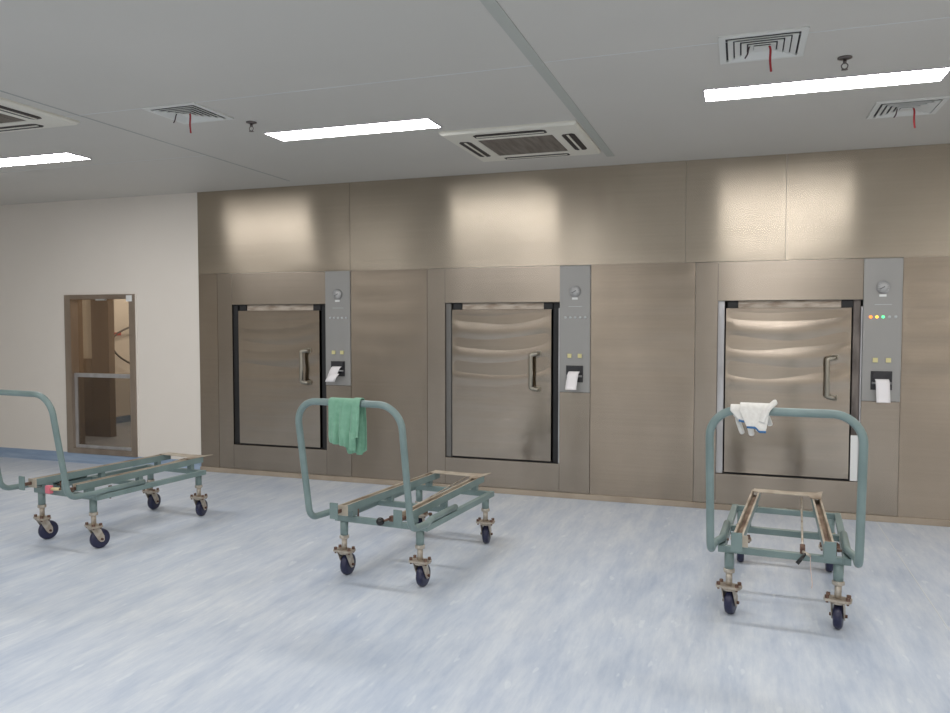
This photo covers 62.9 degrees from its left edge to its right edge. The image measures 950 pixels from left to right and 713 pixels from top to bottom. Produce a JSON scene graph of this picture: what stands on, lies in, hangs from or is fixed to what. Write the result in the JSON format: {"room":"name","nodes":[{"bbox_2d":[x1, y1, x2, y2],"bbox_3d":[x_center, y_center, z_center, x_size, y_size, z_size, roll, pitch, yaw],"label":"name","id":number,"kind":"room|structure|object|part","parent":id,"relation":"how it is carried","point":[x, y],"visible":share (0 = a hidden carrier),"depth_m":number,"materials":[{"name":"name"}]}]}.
{"room":"hospital sterilization room","nodes":[
{"label":"hospital sterilization room","id":0,"kind":"room"},
{"bbox_2d":[82,299,91,358],"bbox_3d":[-5.311,-0.351,10.290,0.680,2.785,0.040,1,3,19],"label":"wall","id":1,"kind":"structure","parent":0,"point":[86,304],"depth_m":10.19,"materials":[{"name":"paint"}]},
{"bbox_2d":[84,299,115,436],"bbox_3d":[-5.083,-0.347,10.209,0.765,2.785,0.105,1,3,19],"label":"door","id":2,"kind":"structure","parent":0,"point":[99,393],"depth_m":10.12,"materials":[{"name":"brown wood"}]},
{"bbox_2d":[114,299,130,416],"bbox_3d":[-5.424,-0.390,11.164,0.100,2.785,4.378,1,3,19],"label":"wall","id":3,"kind":"structure","parent":0,"point":[121,306],"depth_m":11.55,"materials":[{"name":"paint"}]},
{"bbox_2d":[114,327,129,363],"bbox_3d":[-5.139,-0.109,11.686,0.110,0.802,0.870,1,3,19],"label":"hose","id":4,"kind":"object","parent":3,"relation":"attached to","point":[124,329],"visible":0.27,"depth_m":11.44,"materials":[{"name":"grey"}]},
{"bbox_2d":[116,415,130,423],"bbox_3d":[-5.142,0.923,11.876,0.012,0.100,2.960,1,3,19],"label":"baseboard","id":5,"kind":"structure","parent":3,"relation":"attached to","point":[121,419],"depth_m":11.58,"materials":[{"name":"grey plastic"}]},
{"bbox_2d":[0,421,949,712],"bbox_3d":[-2.226,1.488,1.438,13.800,0.100,21.050,1,3,19],"label":"floor","id":6,"kind":"structure","parent":0,"point":[247,604],"depth_m":4.03,"materials":[{"name":"plastic"}]},
{"bbox_2d":[0,389,212,547],"bbox_3d":[-2.590,0.717,5.562,0.696,1.072,1.503,1,3,25],"label":"trolley","id":7,"kind":"object","parent":6,"relation":"on","point":[59,484],"visible":1,"depth_m":5.34,"materials":[{"name":"teal metal"}]},
{"bbox_3d":[-2.966,0.848,5.208,0.075,0.058,0.007,1,3,25],"label":"wear plate","id":8,"kind":"part","parent":7,"relation":"part of","materials":[{"name":"metal"}]},
{"bbox_3d":[-2.973,0.979,5.333,0.046,0.090,0.047,1,3,25],"label":"leg","id":9,"kind":"part","parent":7,"relation":"part of","materials":[{"name":"teal paint"}]},
{"bbox_3d":[-2.742,0.550,5.213,0.687,0.707,0.749,1,3,25],"label":"push handle","id":10,"kind":"part","parent":7,"relation":"part of","materials":[{"name":"teal paint"}]},
{"bbox_3d":[-2.516,0.988,5.122,0.046,0.090,0.047,1,3,25],"label":"leg","id":11,"kind":"part","parent":7,"relation":"part of","materials":[{"name":"teal paint"}]},
{"bbox_3d":[-2.717,0.822,5.728,0.050,0.044,1.147,1,3,27],"label":"channel rail","id":12,"kind":"part","parent":7,"relation":"part of","materials":[{"name":"teal metal"}]},
{"bbox_3d":[-2.547,0.902,5.652,0.614,0.034,0.977,1,3,25],"label":"frame","id":13,"kind":"part","parent":7,"relation":"part of","materials":[{"name":"teal paint"}]},
{"bbox_3d":[-2.376,0.829,5.571,0.050,0.044,1.147,1,3,23],"label":"channel rail","id":14,"kind":"part","parent":7,"relation":"part of","materials":[{"name":"teal metal"}]},
{"bbox_3d":[-2.581,0.941,6.181,0.046,0.090,0.047,1,3,25],"label":"leg","id":15,"kind":"part","parent":7,"relation":"part of","materials":[{"name":"teal paint"}]},
{"bbox_3d":[-2.307,0.779,6.140,0.402,0.004,0.220,1,3,25],"label":"plate","id":16,"kind":"part","parent":7,"relation":"part of","materials":[{"name":"metal"}]},
{"bbox_3d":[-2.124,0.950,5.970,0.046,0.090,0.047,1,3,25],"label":"leg","id":17,"kind":"part","parent":7,"relation":"part of","materials":[{"name":"teal paint"}]},
{"bbox_2d":[295,398,494,586],"bbox_3d":[-0.390,0.742,4.809,0.696,1.089,1.503,1,3,24],"label":"trolley","id":18,"kind":"object","parent":6,"relation":"on","point":[415,514],"visible":1,"depth_m":4.53,"materials":[{"name":"teal metal"}]},
{"bbox_3d":[-0.760,0.882,4.451,0.075,0.058,0.007,1,3,24],"label":"wear plate","id":19,"kind":"part","parent":18,"relation":"part of","materials":[{"name":"metal"}]},
{"bbox_3d":[-0.770,1.012,4.575,0.046,0.090,0.047,1,3,24],"label":"leg","id":20,"kind":"part","parent":18,"relation":"part of","materials":[{"name":"teal paint"}]},
{"bbox_2d":[328,397,366,454],"bbox_3d":[-0.680,0.369,4.124,0.202,0.309,0.112,1,3,24],"label":"draped cloth","id":21,"kind":"object","parent":18,"relation":"hanging from","point":[347,423],"visible":0.99,"depth_m":4.10,"materials":[{"name":"green fabric"}]},
{"bbox_3d":[-0.537,0.576,4.458,0.687,0.724,0.749,1,3,24],"label":"push handle","id":22,"kind":"part","parent":18,"relation":"part of","materials":[{"name":"teal paint"}]},
{"bbox_3d":[-0.536,0.934,4.398,0.048,0.048,0.048,1,3,24],"label":"lever knob","id":23,"kind":"part","parent":18,"relation":"part of","materials":[{"name":"black plastic"}]},
{"bbox_3d":[-0.520,0.856,4.974,0.050,0.044,1.147,1,3,26],"label":"channel rail","id":24,"kind":"part","parent":18,"relation":"part of","materials":[{"name":"teal metal"}]},
{"bbox_3d":[-0.348,0.936,4.901,0.614,0.034,0.977,1,3,24],"label":"frame","id":25,"kind":"part","parent":18,"relation":"part of","materials":[{"name":"teal paint"}]},
{"bbox_3d":[-0.390,0.974,5.429,0.046,0.090,0.047,1,3,24],"label":"leg","id":26,"kind":"part","parent":18,"relation":"part of","materials":[{"name":"teal paint"}]},
{"bbox_3d":[-0.309,1.022,4.371,0.046,0.090,0.047,1,3,24],"label":"leg","id":27,"kind":"part","parent":18,"relation":"part of","materials":[{"name":"teal paint"}]},
{"bbox_3d":[-0.268,0.874,4.855,0.011,0.060,0.990,1,3,24],"label":"release rod","id":28,"kind":"part","parent":18,"relation":"part of","materials":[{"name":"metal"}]},
{"bbox_3d":[-0.175,0.862,4.822,0.050,0.044,1.147,1,3,22],"label":"channel rail","id":29,"kind":"part","parent":18,"relation":"part of","materials":[{"name":"teal metal"}]},
{"bbox_3d":[-0.115,0.812,5.392,0.402,0.004,0.220,1,3,24],"label":"plate","id":30,"kind":"part","parent":18,"relation":"part of","materials":[{"name":"metal"}]},
{"bbox_3d":[0.070,0.984,5.224,0.046,0.090,0.047,1,3,24],"label":"leg","id":31,"kind":"part","parent":18,"relation":"part of","materials":[{"name":"teal paint"}]},
{"bbox_2d":[705,407,868,628],"bbox_3d":[1.667,0.757,4.199,0.696,1.113,1.503,1,3,22],"label":"trolley","id":32,"kind":"object","parent":6,"relation":"on","point":[825,521],"visible":1,"depth_m":3.78,"materials":[{"name":"teal metal"}]},
{"bbox_3d":[1.294,1.040,3.955,0.046,0.090,0.047,1,3,22],"label":"leg","id":33,"kind":"part","parent":32,"relation":"part of","materials":[{"name":"teal paint"}]},
{"bbox_2d":[730,404,744,433],"bbox_3d":[1.222,0.290,3.581,0.084,0.142,0.083,1,3,22],"label":"cloth","id":34,"kind":"object","parent":32,"relation":"hanging from","point":[734,408],"visible":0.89,"depth_m":3.56,"materials":[{"name":"white fabric"}]},
{"bbox_3d":[1.650,1.002,4.819,0.046,0.090,0.047,1,3,22],"label":"leg","id":35,"kind":"part","parent":32,"relation":"part of","materials":[{"name":"teal paint"}]},
{"bbox_3d":[1.306,0.909,3.831,0.075,0.058,0.007,1,3,22],"label":"wear plate","id":36,"kind":"part","parent":32,"relation":"part of","materials":[{"name":"metal"}]},
{"bbox_3d":[1.533,0.883,4.361,0.050,0.044,1.147,1,3,24],"label":"channel rail","id":37,"kind":"part","parent":32,"relation":"part of","materials":[{"name":"brown metal"}]},
{"bbox_2d":[740,400,776,435],"bbox_3d":[1.295,0.281,3.549,0.159,0.179,0.120,1,3,22],"label":"cloth","id":38,"kind":"object","parent":32,"relation":"on","point":[755,416],"visible":1,"depth_m":3.51,"materials":[{"name":"white fabric"}]},
{"bbox_3d":[1.707,0.963,4.292,0.614,0.034,0.977,1,3,22],"label":"frame","id":39,"kind":"part","parent":32,"relation":"part of","materials":[{"name":"teal paint"}]},
{"bbox_3d":[1.926,0.839,4.790,0.402,0.004,0.220,1,3,22],"label":"plate","id":40,"kind":"part","parent":32,"relation":"part of","materials":[{"name":"metal"}]},
{"bbox_3d":[1.787,0.901,4.249,0.011,0.060,0.990,1,3,22],"label":"release rod","id":41,"kind":"part","parent":32,"relation":"part of","materials":[{"name":"metal"}]},
{"bbox_3d":[1.881,0.889,4.218,0.050,0.044,1.147,1,3,21],"label":"channel rail","id":42,"kind":"part","parent":32,"relation":"part of","materials":[{"name":"brown metal"}]},
{"bbox_3d":[2.116,1.010,4.627,0.046,0.090,0.047,1,3,22],"label":"leg","id":43,"kind":"part","parent":32,"relation":"part of","materials":[{"name":"teal paint"}]},
{"bbox_3d":[1.760,1.049,3.763,0.046,0.090,0.047,1,3,22],"label":"leg","id":44,"kind":"part","parent":32,"relation":"part of","materials":[{"name":"teal paint"}]},
{"bbox_2d":[876,522,949,630],"bbox_3d":[1.809,1.398,2.320,0.006,0.001,7.440,1,3,19],"label":"trim","id":45,"kind":"structure","parent":6,"relation":"on","point":[876,522],"depth_m":4.49,"materials":[{"name":"white plastic"}]},
{"bbox_2d":[0,143,949,519],"bbox_3d":[-0.294,-0.205,7.011,13.800,2.785,0.165,1,3,19],"label":"wall","id":46,"kind":"structure","parent":0,"point":[643,230],"depth_m":6.72,"materials":[{"name":"paint"}]},
{"bbox_2d":[64,292,139,456],"bbox_3d":[-3.922,0.183,8.271,0.964,1.715,0.165,1,3,19],"label":"door","id":47,"kind":"structure","parent":46,"relation":"in","point":[73,316],"depth_m":8.31,"materials":[{"name":"metal"}]},
{"bbox_3d":[-3.936,0.584,8.260,0.777,0.805,0.030,1,3,19],"label":"sliding sash","id":48,"kind":"part","parent":47,"relation":"part of","materials":[{"name":"glass"}]},
{"bbox_3d":[-2.651,0.153,7.755,0.219,1.943,0.014,1,3,19],"label":"panel","id":49,"kind":"part","parent":46,"relation":"part of","materials":[{"name":"metal"}]},
{"bbox_3d":[-1.955,-1.213,7.456,1.691,0.808,0.014,1,3,19],"label":"fascia panel","id":50,"kind":"part","parent":46,"relation":"part of","materials":[{"name":"metal"}]},
{"bbox_2d":[217,271,351,476],"bbox_3d":[-1.841,0.156,7.503,1.469,1.923,0.280,1,3,19],"label":"sterilizer","id":51,"kind":"object","parent":46,"relation":"attached to","point":[284,338],"visible":0.97,"depth_m":7.49,"materials":[{"name":"metal"}]},
{"bbox_3d":[-2.463,0.147,7.694,0.168,1.923,0.020,1,3,19],"label":"panel","id":52,"kind":"part","parent":51,"relation":"part of","materials":[{"name":"metal"}]},
{"bbox_3d":[-1.891,-0.653,7.462,1.038,0.304,0.020,1,3,19],"label":"header panel","id":53,"kind":"part","parent":51,"relation":"part of","materials":[{"name":"metal"}]},
{"bbox_3d":[-1.891,0.997,7.536,1.038,0.240,0.020,1,3,19],"label":"sill panel","id":54,"kind":"part","parent":51,"relation":"part of","materials":[{"name":"metal"}]},
{"bbox_3d":[-1.890,0.210,7.521,0.900,1.302,0.050,1,3,19],"label":"door","id":55,"kind":"part","parent":51,"relation":"part of","materials":[{"name":"metal"}]},
{"bbox_3d":[-1.611,0.096,7.361,0.096,0.351,0.074,1,3,19],"label":"handle","id":56,"kind":"part","parent":51,"relation":"part of","materials":[{"name":"silver metal"}]},
{"bbox_3d":[-1.277,-0.263,7.265,0.259,1.065,0.028,1,3,19],"label":"control panel","id":57,"kind":"part","parent":51,"relation":"part of","materials":[{"name":"grey metal"}]},
{"bbox_3d":[-1.275,0.699,7.312,0.259,0.855,0.020,1,3,19],"label":"panel","id":58,"kind":"part","parent":51,"relation":"part of","materials":[{"name":"metal"}]},
{"bbox_3d":[-0.789,0.181,7.118,0.763,1.943,0.015,1,3,19],"label":"panel","id":59,"kind":"part","parent":46,"relation":"part of","materials":[{"name":"metal"}]},
{"bbox_2d":[0,447,949,526],"bbox_3d":[-0.326,1.142,6.978,13.500,0.097,0.060,1,3,19],"label":"baseboard","id":60,"kind":"structure","parent":46,"relation":"attached to","point":[851,516],"depth_m":7.13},
{"bbox_2d":[427,265,590,493],"bbox_3d":[0.279,0.188,6.781,1.469,1.923,0.273,1,3,19],"label":"sterilizer","id":61,"kind":"object","parent":46,"relation":"attached to","point":[509,348],"visible":0.99,"depth_m":6.74,"materials":[{"name":"metal"}]},
{"bbox_3d":[-0.344,0.180,6.969,0.168,1.923,0.020,1,3,19],"label":"panel","id":62,"kind":"part","parent":61,"relation":"part of","materials":[{"name":"metal"}]},
{"bbox_3d":[0.229,1.029,6.811,1.038,0.240,0.020,1,3,19],"label":"sill panel","id":63,"kind":"part","parent":61,"relation":"part of","materials":[{"name":"metal"}]},
{"bbox_3d":[0.229,-0.620,6.737,1.038,0.304,0.020,1,3,19],"label":"header panel","id":64,"kind":"part","parent":61,"relation":"part of","materials":[{"name":"metal"}]},
{"bbox_3d":[0.230,0.242,6.798,0.900,1.302,0.048,1,3,19],"label":"door","id":65,"kind":"part","parent":61,"relation":"part of","materials":[{"name":"metal"}]},
{"bbox_3d":[0.508,0.128,6.636,0.096,0.351,0.074,1,3,19],"label":"handle","id":66,"kind":"part","parent":61,"relation":"part of","materials":[{"name":"silver metal"}]},
{"bbox_3d":[0.844,0.731,6.587,0.259,0.855,0.020,1,3,19],"label":"panel","id":67,"kind":"part","parent":61,"relation":"part of","materials":[{"name":"metal"}]},
{"bbox_3d":[0.843,-0.231,6.540,0.259,1.065,0.028,1,3,19],"label":"control panel","id":68,"kind":"part","parent":61,"relation":"part of","materials":[{"name":"grey metal"}]},
{"bbox_3d":[0.266,-1.179,6.696,2.999,0.808,0.015,1,3,19],"label":"fascia panel","id":69,"kind":"part","parent":46,"relation":"part of","materials":[{"name":"metal"}]},
{"bbox_3d":[1.366,0.214,6.381,0.838,1.943,0.014,1,3,19],"label":"panel","id":70,"kind":"part","parent":46,"relation":"part of","materials":[{"name":"metal"}]},
{"bbox_3d":[2.038,-1.152,6.091,0.743,0.808,0.014,1,3,19],"label":"fascia panel","id":71,"kind":"part","parent":46,"relation":"part of","materials":[{"name":"metal"}]},
{"bbox_2d":[693,258,902,515],"bbox_3d":[2.475,0.221,6.050,1.469,1.923,0.235,1,3,19],"label":"sterilizer","id":72,"kind":"object","parent":46,"relation":"attached to","point":[804,334],"visible":0.93,"depth_m":5.99,"materials":[{"name":"metal"}]},
{"bbox_3d":[1.846,0.213,6.220,0.168,1.923,0.020,1,3,19],"label":"panel","id":73,"kind":"part","parent":72,"relation":"part of","materials":[{"name":"metal"}]},
{"bbox_3d":[2.419,1.062,6.062,1.038,0.240,0.020,1,3,19],"label":"sill panel","id":74,"kind":"part","parent":72,"relation":"part of","materials":[{"name":"metal"}]},
{"bbox_3d":[2.420,0.275,6.048,0.900,1.302,0.049,1,3,19],"label":"door","id":75,"kind":"part","parent":72,"relation":"part of","materials":[{"name":"metal"}]},
{"bbox_3d":[2.419,-0.587,5.988,1.038,0.304,0.020,1,3,19],"label":"header panel","id":76,"kind":"part","parent":72,"relation":"part of","materials":[{"name":"metal"}]},
{"bbox_3d":[2.698,0.162,5.887,0.096,0.351,0.074,1,3,19],"label":"handle","id":77,"kind":"part","parent":72,"relation":"part of","materials":[{"name":"silver metal"}]},
{"bbox_3d":[3.034,0.764,5.838,0.259,0.855,0.020,1,3,19],"label":"panel","id":78,"kind":"part","parent":72,"relation":"part of","materials":[{"name":"metal"}]},
{"bbox_3d":[3.033,-0.197,5.791,0.259,1.065,0.028,1,3,19],"label":"control panel","id":79,"kind":"part","parent":72,"relation":"part of","materials":[{"name":"grey metal"}]},
{"bbox_3d":[3.165,-1.135,5.705,1.635,0.808,0.014,1,3,19],"label":"fascia panel","id":80,"kind":"part","parent":46,"relation":"part of","materials":[{"name":"metal"}]},
{"bbox_3d":[3.738,0.250,5.570,1.223,1.943,0.015,1,3,19],"label":"panel","id":81,"kind":"part","parent":46,"relation":"part of","materials":[{"name":"metal"}]},
{"bbox_2d":[0,0,949,204],"bbox_3d":[-2.951,-1.310,-0.807,13.800,0.120,16.572,1,3,19],"label":"ceiling","id":82,"kind":"structure","parent":0,"point":[80,57],"depth_m":4.09,"materials":[{"name":"white paint"}]},
{"bbox_2d":[0,97,79,132],"bbox_3d":[-3.130,-1.477,4.689,0.940,0.037,0.940,1,3,19],"label":"air conditioner","id":83,"kind":"object","parent":82,"relation":"attached to","point":[14,116],"visible":1,"depth_m":4.82,"materials":[{"name":"grey plastic"}]},
{"bbox_2d":[0,113,25,122],"bbox_3d":[-3.130,-1.474,4.689,0.524,0.020,0.524,1,3,19],"label":"grille","id":84,"kind":"object","parent":83,"relation":"attached to","point":[4,118],"depth_m":4.82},
{"bbox_2d":[0,152,91,166],"bbox_3d":[-3.624,-1.559,6.193,1.210,0.007,0.246,1,3,19],"label":"recessed light","id":85,"kind":"object","parent":82,"relation":"in","point":[63,156],"visible":1,"depth_m":6.13,"materials":[{"name":"white plastic"}]},
{"bbox_2d":[0,155,205,172],"bbox_3d":[-4.618,-1.591,6.869,5.370,0.002,0.007,1,3,19],"label":"trim","id":86,"kind":"structure","parent":82,"relation":"attached to","point":[203,155],"depth_m":6.31,"materials":[{"name":"white metal"}]},
{"bbox_2d":[0,90,288,180],"bbox_3d":[-4.287,-1.264,-0.481,0.012,0.002,16.020,1,3,19],"label":"trim","id":87,"kind":"structure","parent":82,"relation":"attached to","point":[0,90],"depth_m":5.21,"materials":[{"name":"grey metal"}]},
{"bbox_2d":[142,102,233,132],"bbox_3d":[-1.759,-1.431,4.782,0.380,0.136,0.380,1,3,19],"label":"ceiling vent","id":88,"kind":"object","parent":82,"relation":"in","point":[189,113],"visible":1,"depth_m":4.75,"materials":[{"name":"white metal"}]},
{"bbox_3d":[-1.759,-1.485,4.779,0.072,0.004,0.072,1,3,19],"label":"plate","id":89,"kind":"part","parent":88,"relation":"part of","materials":[{"name":"white metal"}]},
{"bbox_2d":[246,121,256,131],"bbox_3d":[-1.440,-1.478,5.004,0.067,0.061,0.067,1,3,19],"label":"sprinkler","id":90,"kind":"object","parent":82,"relation":"attached to","point":[251,123],"visible":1,"depth_m":5.00,"materials":[{"name":"grey metal"}]},
{"bbox_2d":[66,65,532,116],"bbox_3d":[-3.620,-1.518,5.232,8.320,0.002,0.008,1,3,19],"label":"trim","id":91,"kind":"structure","parent":82,"relation":"attached to","point":[528,65],"depth_m":4.24,"materials":[{"name":"white metal"}]},
{"bbox_2d":[263,117,441,141],"bbox_3d":[-0.827,-1.514,5.199,1.210,0.007,0.246,1,3,19],"label":"recessed light","id":92,"kind":"object","parent":82,"relation":"in","point":[419,123],"visible":1,"depth_m":5.18,"materials":[{"name":"white plastic"}]},
{"bbox_2d":[439,120,600,161],"bbox_3d":[0.351,-1.515,5.547,0.940,0.037,0.940,1,3,19],"label":"air conditioner","id":93,"kind":"object","parent":82,"relation":"attached to","point":[560,138],"visible":1,"depth_m":5.39,"materials":[{"name":"beige plastic"}]},
{"bbox_2d":[479,135,566,155],"bbox_3d":[0.351,-1.512,5.547,0.524,0.020,0.524,1,3,19],"label":"grille","id":94,"kind":"object","parent":93,"relation":"attached to","point":[538,144],"depth_m":5.54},
{"bbox_2d":[480,0,613,156],"bbox_3d":[-1.523,-1.218,-1.490,0.060,0.004,15.900,1,3,19],"label":"trim","id":95,"kind":"structure","parent":82,"relation":"attached to","point":[492,6],"depth_m":3.90,"materials":[{"name":"grey metal"}]},
{"bbox_2d":[545,17,949,62],"bbox_3d":[2.776,-1.420,3.015,5.140,0.002,0.006,1,3,19],"label":"trim","id":96,"kind":"structure","parent":82,"relation":"attached to","point":[944,17],"depth_m":3.54,"materials":[{"name":"white metal"}]},
{"bbox_2d":[718,26,809,71],"bbox_3d":[1.336,-1.379,3.618,0.380,0.136,0.380,1,3,19],"label":"ceiling vent","id":97,"kind":"object","parent":82,"relation":"in","point":[783,46],"visible":1,"depth_m":3.58,"materials":[{"name":"white metal"}]},
{"bbox_3d":[1.336,-1.433,3.615,0.072,0.004,0.072,1,3,19],"label":"plate","id":98,"kind":"part","parent":97,"relation":"part of","materials":[{"name":"white metal"}]},
{"bbox_2d":[703,66,949,101],"bbox_3d":[1.871,-1.470,4.213,1.210,0.007,0.246,1,3,19],"label":"recessed light","id":99,"kind":"object","parent":82,"relation":"in","point":[937,74],"visible":1,"depth_m":4.20,"materials":[{"name":"white plastic"}]},
{"bbox_2d":[837,55,852,70],"bbox_3d":[1.799,-1.424,3.780,0.067,0.061,0.067,1,3,19],"label":"sprinkler","id":100,"kind":"object","parent":82,"relation":"attached to","point":[844,58],"visible":1,"depth_m":3.77,"materials":[{"name":"grey metal"}]},
{"bbox_2d":[867,96,949,127],"bbox_3d":[2.585,-1.426,4.658,0.380,0.136,0.380,1,3,19],"label":"ceiling vent","id":101,"kind":"object","parent":82,"relation":"in","point":[929,105],"visible":1,"depth_m":4.61,"materials":[{"name":"white metal"}]},
{"bbox_3d":[2.585,-1.479,4.656,0.072,0.004,0.072,1,3,19],"label":"plate","id":102,"kind":"part","parent":101,"relation":"part of","materials":[{"name":"white metal"}]}
]}

